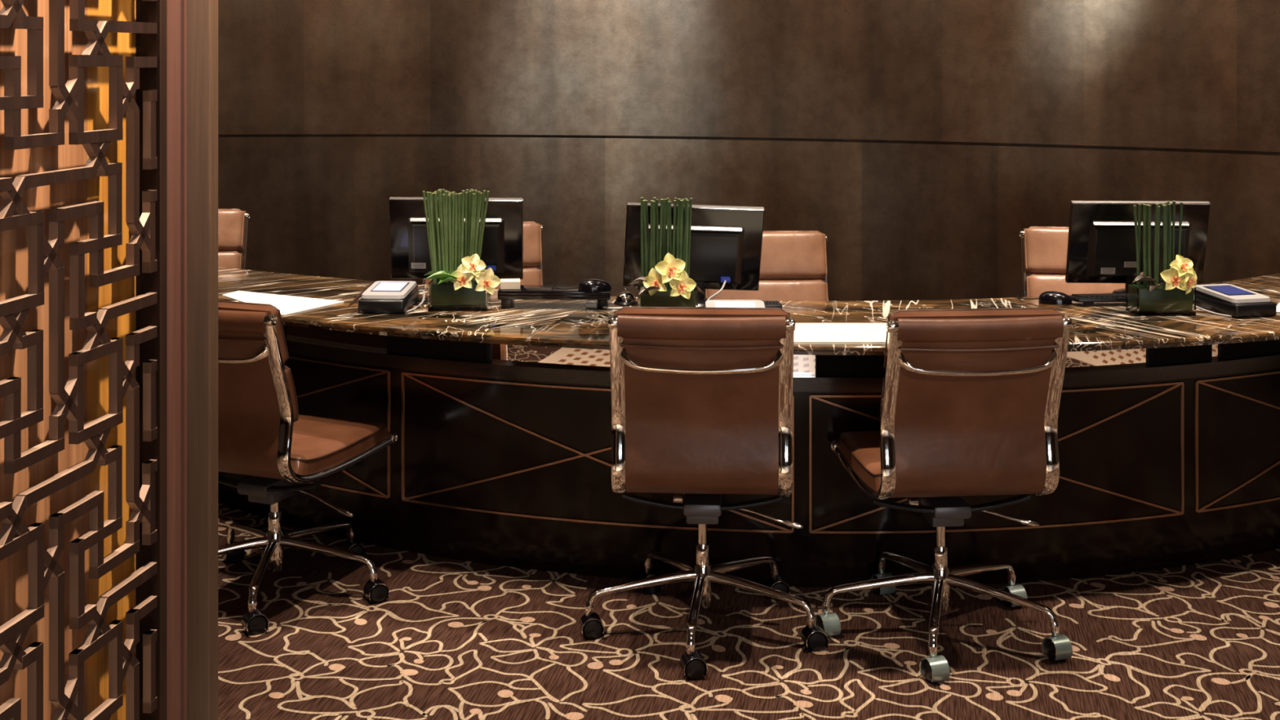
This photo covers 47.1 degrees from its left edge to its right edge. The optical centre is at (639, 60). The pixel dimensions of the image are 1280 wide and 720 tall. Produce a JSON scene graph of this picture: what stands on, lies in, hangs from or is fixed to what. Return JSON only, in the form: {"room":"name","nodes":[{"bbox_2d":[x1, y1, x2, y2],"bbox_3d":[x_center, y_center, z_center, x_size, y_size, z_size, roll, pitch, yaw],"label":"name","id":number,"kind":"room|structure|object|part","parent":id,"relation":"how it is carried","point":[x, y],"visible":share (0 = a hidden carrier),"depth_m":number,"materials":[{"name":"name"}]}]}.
{"room":"hotel reception area","nodes":[
{"label":"hotel reception area","id":0,"kind":"room"},
{"bbox_2d":[217,0,1279,301],"bbox_3d":[-1.133,-0.025,6.103,9.823,3.050,2.421,0,0,3],"label":"wall","id":1,"kind":"structure","parent":0,"point":[922,138],"depth_m":6.86,"materials":[{"name":"brown wood"}]},
{"bbox_2d":[217,502,1279,719],"bbox_3d":[0.200,1.524,1.900,12.600,0.052,10.800,0,0,0],"label":"floor","id":2,"kind":"structure","parent":0,"point":[451,639],"depth_m":3.75,"materials":[{"name":"brown carpet"}]},
{"bbox_2d":[0,0,217,719],"bbox_3d":[-0.795,0.250,1.866,0.140,2.500,0.880,0,0,9],"label":"lattice screen","id":3,"kind":"object","parent":2,"relation":"on","point":[108,108],"visible":1,"depth_m":2.06,"materials":[{"name":"brown wood"}]},
{"bbox_3d":[-0.712,0.250,2.204,0.007,2.500,0.007,0,0,9],"label":"moulding","id":4,"kind":"part","parent":3,"relation":"part of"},
{"bbox_3d":[-0.718,0.250,2.232,0.018,2.500,0.067,0,0,9],"label":"moulding","id":5,"kind":"part","parent":3,"relation":"part of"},
{"bbox_3d":[-0.703,0.250,2.258,0.008,2.500,0.009,0,0,9],"label":"moulding","id":6,"kind":"part","parent":3,"relation":"part of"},
{"bbox_3d":[-0.729,0.250,2.285,0.140,2.500,0.032,0,0,9],"label":"post","id":7,"kind":"part","parent":3,"relation":"part of","materials":[{"name":"brown wood"}]},
{"bbox_2d":[217,208,249,269],"bbox_3d":[-1.783,1.052,5.680,0.637,0.896,0.655,0,0,-4],"label":"office chair","id":8,"kind":"object","parent":2,"relation":"on","point":[233,224],"visible":0.13,"depth_m":5.91,"materials":[{"name":"beige leather"}]},
{"bbox_2d":[217,251,242,269],"bbox_3d":[-1.815,0.854,5.877,0.422,0.166,0.083,0,0,-4],"label":"cushion","id":9,"kind":"object","parent":8,"relation":"on","point":[233,260],"depth_m":5.88,"materials":[{"name":"beige leather"}]},
{"bbox_2d":[217,209,245,251],"bbox_3d":[-1.819,0.690,5.926,0.426,0.167,0.090,0,0,-4],"label":"cushion","id":10,"kind":"object","parent":8,"relation":"on","point":[231,223],"depth_m":5.91,"materials":[{"name":"beige leather"}]},
{"bbox_3d":[-1.597,0.870,5.705,0.034,0.476,0.587,0,0,-4],"label":"rail","id":11,"kind":"part","parent":8,"relation":"part of","materials":[{"name":"silver metal"}]},
{"bbox_2d":[217,300,398,635],"bbox_3d":[-1.000,1.067,4.120,0.624,0.866,0.686,0,0,15],"label":"office chair","id":12,"kind":"object","parent":2,"relation":"on","point":[263,435],"visible":0.73,"depth_m":3.89,"materials":[{"name":"brown leather"}]},
{"bbox_3d":[-1.184,1.393,4.081,0.296,0.099,0.025,0,0,-21],"label":"leg","id":13,"kind":"part","parent":12,"relation":"part of","materials":[{"name":"silver metal"}]},
{"bbox_3d":[-1.134,1.393,4.269,0.025,0.099,0.296,0,0,-39],"label":"leg","id":14,"kind":"part","parent":12,"relation":"part of","materials":[{"name":"silver metal"}]},
{"bbox_2d":[217,302,287,366],"bbox_3d":[-1.130,0.720,3.893,0.426,0.167,0.090,0,0,22],"label":"cushion","id":15,"kind":"object","parent":12,"relation":"on","point":[250,334],"depth_m":3.80,"materials":[{"name":"brown leather"}]},
{"bbox_3d":[-1.021,1.393,3.975,0.025,0.099,0.296,0,0,-3],"label":"leg","id":16,"kind":"part","parent":12,"relation":"part of","materials":[{"name":"silver metal"}]},
{"bbox_2d":[284,364,297,422],"bbox_3d":[-1.111,0.884,3.938,0.422,0.166,0.083,0,0,22],"label":"cushion","id":17,"kind":"object","parent":12,"relation":"on","point":[290,393],"depth_m":3.84,"materials":[{"name":"brown leather"}]},
{"bbox_3d":[-0.940,1.393,4.279,0.025,0.099,0.296,0,0,33],"label":"leg","id":18,"kind":"part","parent":12,"relation":"part of","materials":[{"name":"silver metal"}]},
{"bbox_3d":[-0.889,1.231,4.087,0.225,0.054,0.015,0,0,29],"label":"height lever","id":19,"kind":"part","parent":12,"relation":"part of","materials":[{"name":"silver metal"}]},
{"bbox_3d":[-0.851,0.900,4.034,0.034,0.476,0.587,0,0,22],"label":"rail","id":20,"kind":"part","parent":12,"relation":"part of","materials":[{"name":"silver metal"}]},
{"bbox_3d":[-0.870,1.393,4.097,0.296,0.099,0.025,0,0,15],"label":"leg","id":21,"kind":"part","parent":12,"relation":"part of","materials":[{"name":"silver metal"}]},
{"bbox_2d":[290,413,390,475],"bbox_3d":[-1.018,1.086,4.169,0.432,0.060,0.460,0,0,22],"label":"seat cushion","id":22,"kind":"object","parent":12,"relation":"on","point":[321,445],"depth_m":4.13,"materials":[{"name":"brown leather"}]},
{"bbox_2d":[422,221,543,289],"bbox_3d":[-0.523,1.052,5.182,0.639,0.896,0.659,0,0,-10],"label":"office chair","id":23,"kind":"object","parent":2,"relation":"on","point":[533,271],"visible":0.09,"depth_m":5.44,"materials":[{"name":"beige leather"}]},
{"bbox_2d":[426,267,541,289],"bbox_3d":[-0.573,0.854,5.394,0.422,0.166,0.083,0,0,-10],"label":"cushion","id":24,"kind":"object","parent":23,"relation":"on","point":[531,276],"depth_m":5.41,"materials":[{"name":"beige leather"}]},
{"bbox_2d":[523,222,541,267],"bbox_3d":[-0.581,0.690,5.442,0.426,0.167,0.090,0,0,-10],"label":"cushion","id":25,"kind":"object","parent":23,"relation":"on","point":[531,230],"depth_m":5.45,"materials":[{"name":"beige leather"}]},
{"bbox_3d":[-0.338,0.870,5.246,0.034,0.476,0.587,0,0,-10],"label":"rail","id":26,"kind":"part","parent":23,"relation":"part of","materials":[{"name":"silver metal"}]},
{"bbox_2d":[578,306,828,679],"bbox_3d":[0.164,1.052,3.845,0.647,0.896,0.625,0,0,3],"label":"office chair","id":27,"kind":"object","parent":2,"relation":"on","point":[702,397],"visible":1,"depth_m":3.61,"materials":[{"name":"brown leather"}]},
{"bbox_3d":[-0.042,0.870,3.845,0.034,0.476,0.587,0,0,3],"label":"rail","id":28,"kind":"part","parent":27,"relation":"part of","materials":[{"name":"silver metal"}]},
{"bbox_3d":[0.002,1.393,3.836,0.296,0.099,0.025,0,0,-10],"label":"leg","id":29,"kind":"part","parent":27,"relation":"part of","materials":[{"name":"silver metal"}]},
{"bbox_3d":[0.087,1.393,4.011,0.025,0.099,0.296,0,0,-28],"label":"leg","id":30,"kind":"part","parent":27,"relation":"part of","materials":[{"name":"silver metal"}]},
{"bbox_3d":[0.102,1.165,3.898,0.026,0.028,0.028,0,0,3],"label":"tension knob","id":31,"kind":"part","parent":27,"relation":"part of","materials":[{"name":"silver metal"}]},
{"bbox_3d":[0.142,1.393,3.701,0.025,0.099,0.296,0,0,8],"label":"leg","id":32,"kind":"part","parent":27,"relation":"part of","materials":[{"name":"silver metal"}]},
{"bbox_2d":[613,307,789,318],"bbox_3d":[0.151,0.690,3.599,0.426,0.167,0.090,0,0,3],"label":"cushion","id":33,"kind":"object","parent":27,"relation":"on","point":[623,313],"depth_m":3.56,"materials":[{"name":"brown leather"}]},
{"bbox_3d":[0.280,1.393,3.984,0.025,0.099,0.296,0,0,44],"label":"leg","id":34,"kind":"part","parent":27,"relation":"part of","materials":[{"name":"silver metal"}]},
{"bbox_3d":[0.314,1.393,3.792,0.296,0.099,0.025,0,0,26],"label":"leg","id":35,"kind":"part","parent":27,"relation":"part of","materials":[{"name":"silver metal"}]},
{"bbox_3d":[0.316,1.201,3.861,0.225,0.054,0.015,0,0,10],"label":"height lever","id":36,"kind":"part","parent":27,"relation":"part of","materials":[{"name":"silver metal"}]},
{"bbox_3d":[0.369,0.870,3.824,0.034,0.476,0.587,0,0,3],"label":"rail","id":37,"kind":"part","parent":27,"relation":"part of","materials":[{"name":"silver metal"}]},
{"bbox_2d":[217,324,1279,587],"bbox_3d":[0.434,1.139,4.646,4.356,0.722,0.981,0,0,4],"label":"reception desk","id":38,"kind":"object","parent":2,"relation":"on","point":[1169,457],"visible":0.56,"depth_m":4.29,"materials":[{"name":"paint"}]},
{"bbox_3d":[-1.230,1.200,4.854,1.234,0.600,0.113,0,0,39],"label":"panel","id":39,"kind":"part","parent":38,"relation":"part of","materials":[{"name":"paint"}]},
{"bbox_3d":[-1.248,1.145,4.831,1.193,0.395,0.064,0,0,39],"label":"inlay frame","id":40,"kind":"part","parent":38,"relation":"part of","materials":[{"name":"brown wood"}]},
{"bbox_3d":[-1.231,0.920,4.853,1.235,0.041,0.116,0,0,39],"label":"rail","id":41,"kind":"part","parent":38,"relation":"part of","materials":[{"name":"paint"}]},
{"bbox_3d":[-0.301,0.920,4.338,0.927,0.041,0.088,0,0,18],"label":"rail","id":42,"kind":"part","parent":38,"relation":"part of","materials":[{"name":"paint"}]},
{"bbox_3d":[-0.152,1.145,4.280,1.203,0.395,0.065,0,0,15],"label":"inlay frame","id":43,"kind":"part","parent":38,"relation":"part of","materials":[{"name":"brown wood"}]},
{"bbox_3d":[-0.145,1.200,4.309,1.241,0.600,0.114,0,0,15],"label":"panel","id":44,"kind":"part","parent":38,"relation":"part of","materials":[{"name":"paint"}]},
{"bbox_2d":[217,266,1279,355],"bbox_3d":[0.496,0.764,4.676,5.264,0.028,1.672,0,0,0],"label":"countertop","id":45,"kind":"structure","parent":38,"relation":"on","point":[559,323],"depth_m":4.24,"materials":[{"name":"brown stone"}]},
{"bbox_2d":[222,290,343,315],"bbox_3d":[-1.171,0.748,4.520,0.437,0.004,0.270,0,0,29],"label":"pad","id":46,"kind":"object","parent":45,"relation":"on","point":[287,304],"visible":0.93,"depth_m":4.54,"materials":[{"name":"white paper"}]},
{"bbox_2d":[347,280,425,313],"bbox_3d":[-0.755,0.717,4.431,0.181,0.065,0.300,0,0,3],"label":"payment terminal","id":47,"kind":"object","parent":45,"relation":"on","point":[380,296],"visible":1,"depth_m":4.36,"materials":[{"name":"black plastic"}]},
{"bbox_2d":[416,297,427,302],"bbox_3d":[-0.638,0.740,4.510,0.104,0.017,0.061,0,0,0],"label":"cable bundle","id":48,"kind":"object","parent":45,"relation":"on","point":[426,298],"visible":0.39,"depth_m":4.50,"materials":[{"name":"black plastic"}]},
{"bbox_2d":[389,196,523,279],"bbox_3d":[-0.582,0.591,4.656,0.423,0.317,0.178,0,0,-2],"label":"computer monitor","id":49,"kind":"object","parent":45,"relation":"on","point":[502,248],"visible":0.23,"depth_m":4.64,"materials":[{"name":"black plastic"}]},
{"bbox_2d":[412,263,424,267],"bbox_3d":[-0.701,0.651,4.640,0.037,0.011,0.003,0,0,-2],"label":"print","id":50,"kind":"object","parent":49,"relation":"on","point":[414,265],"depth_m":4.64,"materials":[{"name":"grey"}]},
{"bbox_3d":[-0.580,0.439,4.631,0.418,0.013,0.017,0,0,-2],"label":"trim","id":51,"kind":"part","parent":49,"relation":"part of","materials":[{"name":"grey metal"}]},
{"bbox_2d":[422,189,500,311],"bbox_3d":[-0.536,0.571,4.408,0.244,0.358,0.138,0,0,0],"label":"flower arrangement","id":52,"kind":"object","parent":45,"relation":"on","point":[460,282],"visible":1,"depth_m":4.41,"materials":[{"name":"green plant"}]},
{"bbox_2d":[497,284,611,308],"bbox_3d":[-0.258,0.722,4.470,0.340,0.054,0.120,0,0,1],"label":"desk riser","id":53,"kind":"object","parent":45,"relation":"on","point":[507,297],"visible":0.85,"depth_m":4.41,"materials":[{"name":"black plastic"}]},
{"bbox_3d":[-0.403,0.729,4.473,0.030,0.042,0.100,0,0,1],"label":"leg","id":54,"kind":"part","parent":53,"relation":"part of","materials":[{"name":"black plastic"}]},
{"bbox_2d":[500,278,519,289],"bbox_3d":[-0.395,0.682,4.465,0.060,0.024,0.060,0,0,-6],"label":"block","id":55,"kind":"object","parent":53,"relation":"on","point":[505,283],"visible":0.99,"depth_m":4.44,"materials":[{"name":"beige"}]},
{"bbox_2d":[497,284,611,300],"bbox_3d":[-0.258,0.709,4.470,0.340,0.027,0.120,0,0,1],"label":"shelf","id":56,"kind":"object","parent":53,"relation":"attached to","point":[526,291],"depth_m":4.41,"materials":[{"name":"black plastic"}]},
{"bbox_2d":[551,279,611,293],"bbox_3d":[-0.189,0.675,4.430,0.205,0.036,0.082,0,0,29],"label":"computer mouse","id":57,"kind":"object","parent":53,"relation":"on","point":[591,286],"visible":1,"depth_m":4.38,"materials":[{"name":"black plastic"}]},
{"bbox_3d":[-0.113,0.729,4.468,0.030,0.042,0.100,0,0,1],"label":"leg","id":58,"kind":"part","parent":53,"relation":"part of","materials":[{"name":"black plastic"}]},
{"bbox_2d":[585,302,622,309],"bbox_3d":[-0.101,0.741,4.424,0.131,0.018,0.026,0,0,14],"label":"lead","id":59,"kind":"object","parent":45,"relation":"on","point":[588,304],"visible":0.8,"depth_m":4.43,"materials":[{"name":"white plastic"}]},
{"bbox_2d":[613,288,638,306],"bbox_3d":[-0.043,0.726,4.508,0.076,0.049,0.076,0,0,0],"label":"bell","id":60,"kind":"object","parent":45,"relation":"on","point":[625,298],"visible":1,"depth_m":4.48,"materials":[{"name":"silver metal"}]},
{"bbox_2d":[628,197,704,306],"bbox_3d":[0.081,0.577,4.295,0.204,0.347,0.171,0,0,-25],"label":"flower arrangement","id":61,"kind":"object","parent":45,"relation":"on","point":[679,290],"visible":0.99,"depth_m":4.29,"materials":[{"name":"green plant"}]},
{"bbox_2d":[622,202,764,306],"bbox_3d":[0.165,0.592,4.484,0.430,0.316,0.202,0,0,-3],"label":"computer monitor","id":62,"kind":"object","parent":45,"relation":"on","point":[726,251],"visible":0.66,"depth_m":4.47,"materials":[{"name":"black plastic"}]},
{"bbox_3d":[0.170,0.446,4.469,0.418,0.025,0.017,0,0,-3],"label":"trim","id":63,"kind":"part","parent":62,"relation":"part of","materials":[{"name":"grey metal"}]},
{"bbox_2d":[705,299,764,307],"bbox_3d":[0.278,0.728,4.285,0.172,0.041,0.085,0,0,0],"label":"pad","id":64,"kind":"object","parent":45,"relation":"on","point":[711,303],"visible":0.4,"depth_m":4.29,"materials":[{"name":"white paper"}]},
{"bbox_2d":[762,300,782,308],"bbox_3d":[0.318,0.735,4.385,0.210,0.031,0.070,0,0,1],"label":"keyboard","id":65,"kind":"object","parent":45,"relation":"on","point":[770,304],"visible":0.29,"depth_m":4.35,"materials":[{"name":"black plastic"}]},
{"bbox_2d":[764,302,782,308],"bbox_3d":[0.318,0.737,4.385,0.210,0.025,0.070,0,0,1],"label":"keys","id":66,"kind":"object","parent":65,"relation":"on","point":[766,304],"depth_m":4.35,"materials":[{"name":"black plastic"}]},
{"bbox_2d":[793,323,886,344],"bbox_3d":[0.496,0.746,4.001,0.430,0.008,0.274,0,0,0],"label":"desk pad","id":67,"kind":"object","parent":45,"relation":"on","point":[804,333],"visible":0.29,"depth_m":3.97,"materials":[{"name":"white paper"}]},
{"bbox_2d":[1017,290,1071,304],"bbox_3d":[1.248,0.731,4.570,0.082,0.036,0.205,0,0,-31],"label":"computer mouse","id":68,"kind":"object","parent":45,"relation":"on","point":[1051,297],"visible":1,"depth_m":4.50,"materials":[{"name":"black plastic"}]},
{"bbox_2d":[1069,293,1125,306],"bbox_3d":[1.500,0.734,4.515,0.340,0.032,0.100,0,0,-3],"label":"keyboard","id":69,"kind":"object","parent":45,"relation":"on","point":[1088,300],"visible":0.52,"depth_m":4.46,"materials":[{"name":"black plastic"}]},
{"bbox_2d":[1065,200,1210,293],"bbox_3d":[1.584,0.598,4.680,0.430,0.303,0.150,0,0,3],"label":"computer monitor","id":70,"kind":"object","parent":45,"relation":"on","point":[1102,249],"visible":0.57,"depth_m":4.64,"materials":[{"name":"black plastic"}]},
{"bbox_2d":[1102,268,1113,272],"bbox_3d":[1.488,0.670,4.663,0.036,0.012,0.004,0,0,3],"label":"print","id":71,"kind":"object","parent":70,"relation":"on","point":[1102,268],"depth_m":4.66},
{"bbox_3d":[1.582,0.451,4.636,0.428,0.009,0.017,0,0,3],"label":"trim","id":72,"kind":"part","parent":70,"relation":"part of","materials":[{"name":"grey metal"}]},
{"bbox_2d":[1125,200,1196,315],"bbox_3d":[1.540,0.585,4.335,0.188,0.331,0.152,0,0,0],"label":"flower arrangement","id":73,"kind":"object","parent":45,"relation":"on","point":[1175,295],"visible":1,"depth_m":4.32,"materials":[{"name":"green plant"}]},
{"bbox_2d":[1195,284,1276,317],"bbox_3d":[1.752,0.717,4.385,0.165,0.065,0.250,0,0,-14],"label":"payment terminal","id":74,"kind":"object","parent":45,"relation":"on","point":[1230,300],"visible":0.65,"depth_m":4.31,"materials":[{"name":"black plastic"}]},
{"bbox_2d":[1276,302,1279,312],"bbox_3d":[1.945,0.749,4.427,0.051,0.002,0.188,0,0,29],"label":"paper","id":75,"kind":"object","parent":45,"relation":"on","point":[1278,304],"visible":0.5,"depth_m":4.42,"materials":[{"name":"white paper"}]},
{"bbox_3d":[0.883,0.920,4.239,1.494,0.041,0.146,0,0,-6],"label":"rail","id":76,"kind":"part","parent":38,"relation":"part of","materials":[{"name":"paint"}]},
{"bbox_3d":[1.041,1.200,4.242,1.180,0.600,0.108,0,0,-9],"label":"panel","id":77,"kind":"part","parent":38,"relation":"part of","materials":[{"name":"paint"}]},
{"bbox_3d":[1.045,1.145,4.213,1.139,0.395,0.059,0,0,-9],"label":"inlay frame","id":78,"kind":"part","parent":38,"relation":"part of","materials":[{"name":"brown wood"}]},
{"bbox_3d":[2.132,1.200,4.642,1.188,0.600,0.109,0,0,-32],"label":"panel","id":79,"kind":"part","parent":38,"relation":"part of","materials":[{"name":"paint"}]},
{"bbox_3d":[2.133,0.920,4.641,1.189,0.041,0.112,0,0,-32],"label":"rail","id":80,"kind":"part","parent":38,"relation":"part of","materials":[{"name":"paint"}]},
{"bbox_3d":[2.148,1.145,4.617,1.147,0.395,0.060,0,0,-32],"label":"inlay frame","id":81,"kind":"part","parent":38,"relation":"part of","materials":[{"name":"brown wood"}]},
{"bbox_2d":[704,231,829,301],"bbox_3d":[0.456,1.052,4.899,0.642,0.895,0.659,0,0,-2],"label":"office chair","id":82,"kind":"object","parent":2,"relation":"on","point":[793,266],"visible":0.2,"depth_m":5.13,"materials":[{"name":"beige leather"}]},
{"bbox_2d":[706,280,826,301],"bbox_3d":[0.442,0.854,5.117,0.422,0.166,0.083,0,0,-2],"label":"cushion","id":83,"kind":"object","parent":82,"relation":"on","point":[768,290],"depth_m":5.10,"materials":[{"name":"beige leather"}]},
{"bbox_2d":[759,231,826,279],"bbox_3d":[0.441,0.690,5.166,0.426,0.167,0.090,0,0,-2],"label":"cushion","id":84,"kind":"object","parent":82,"relation":"on","point":[784,255],"depth_m":5.14,"materials":[{"name":"beige leather"}]},
{"bbox_3d":[0.655,0.870,4.938,0.034,0.476,0.587,0,0,-2],"label":"rail","id":85,"kind":"part","parent":82,"relation":"part of","materials":[{"name":"silver metal"}]},
{"bbox_2d":[815,306,1072,682],"bbox_3d":[0.766,1.052,3.838,0.617,0.896,0.649,0,0,-6],"label":"office chair","id":86,"kind":"object","parent":2,"relation":"on","point":[971,399],"visible":0.98,"depth_m":3.59,"materials":[{"name":"brown leather"}]},
{"bbox_2d":[836,431,880,491],"bbox_3d":[0.785,1.056,3.876,0.432,0.060,0.460,0,0,-5],"label":"seat cushion","id":87,"kind":"object","parent":86,"relation":"on","point":[859,451],"depth_m":3.89,"materials":[{"name":"brown leather"}]},
{"bbox_3d":[0.586,0.870,3.795,0.034,0.476,0.587,0,0,-5],"label":"rail","id":88,"kind":"part","parent":86,"relation":"part of","materials":[{"name":"silver metal"}]},
{"bbox_3d":[0.623,1.393,3.836,0.296,0.099,0.025,0,0,-3],"label":"leg","id":89,"kind":"part","parent":86,"relation":"part of","materials":[{"name":"silver metal"}]},
{"bbox_3d":[0.729,1.393,3.999,0.025,0.099,0.296,0,0,-21],"label":"leg","id":90,"kind":"part","parent":86,"relation":"part of","materials":[{"name":"silver metal"}]},
{"bbox_3d":[0.720,1.165,3.869,0.026,0.028,0.028,0,0,-6],"label":"tension knob","id":91,"kind":"part","parent":86,"relation":"part of","materials":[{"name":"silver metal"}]},
{"bbox_3d":[0.745,1.393,3.685,0.025,0.099,0.296,0,0,15],"label":"leg","id":92,"kind":"part","parent":86,"relation":"part of","materials":[{"name":"silver metal"}]},
{"bbox_2d":[884,308,1064,364],"bbox_3d":[0.814,0.690,3.580,0.426,0.167,0.090,0,0,-5],"label":"cushion","id":93,"kind":"object","parent":86,"relation":"on","point":[953,336],"depth_m":3.53,"materials":[{"name":"brown leather"}]},
{"bbox_3d":[0.916,1.393,3.949,0.296,0.099,0.025,0,0,-39],"label":"leg","id":94,"kind":"part","parent":86,"relation":"part of","materials":[{"name":"silver metal"}]},
{"bbox_3d":[0.927,1.393,3.755,0.296,0.099,0.025,0,0,33],"label":"leg","id":95,"kind":"part","parent":86,"relation":"part of","materials":[{"name":"silver metal"}]},
{"bbox_3d":[0.938,1.201,3.863,0.225,0.054,0.015,0,0,1],"label":"height lever","id":96,"kind":"part","parent":86,"relation":"part of","materials":[{"name":"silver metal"}]},
{"bbox_3d":[0.996,0.870,3.834,0.034,0.476,0.587,0,0,-6],"label":"rail","id":97,"kind":"part","parent":86,"relation":"part of","materials":[{"name":"silver metal"}]},
{"bbox_2d":[1019,226,1124,297],"bbox_3d":[1.546,1.052,5.038,0.656,0.896,0.676,0,0,8],"label":"office chair","id":98,"kind":"object","parent":2,"relation":"on","point":[1044,249],"visible":0.09,"depth_m":5.27,"materials":[{"name":"beige leather"}]},
{"bbox_3d":[1.370,0.870,5.079,0.034,0.476,0.587,0,0,8],"label":"rail","id":99,"kind":"part","parent":98,"relation":"part of","materials":[{"name":"silver metal"}]},
{"bbox_2d":[1023,226,1068,274],"bbox_3d":[1.607,0.690,5.284,0.426,0.167,0.090,0,0,8],"label":"backrest","id":100,"kind":"object","parent":98,"relation":"on","point":[1045,248],"depth_m":5.28,"materials":[{"name":"beige leather"}]},
{"bbox_2d":[1026,274,1124,297],"bbox_3d":[1.600,0.854,5.235,0.422,0.166,0.083,0,0,8],"label":"cushion","id":101,"kind":"object","parent":98,"relation":"on","point":[1036,284],"depth_m":5.23,"materials":[{"name":"beige leather"}]}
]}

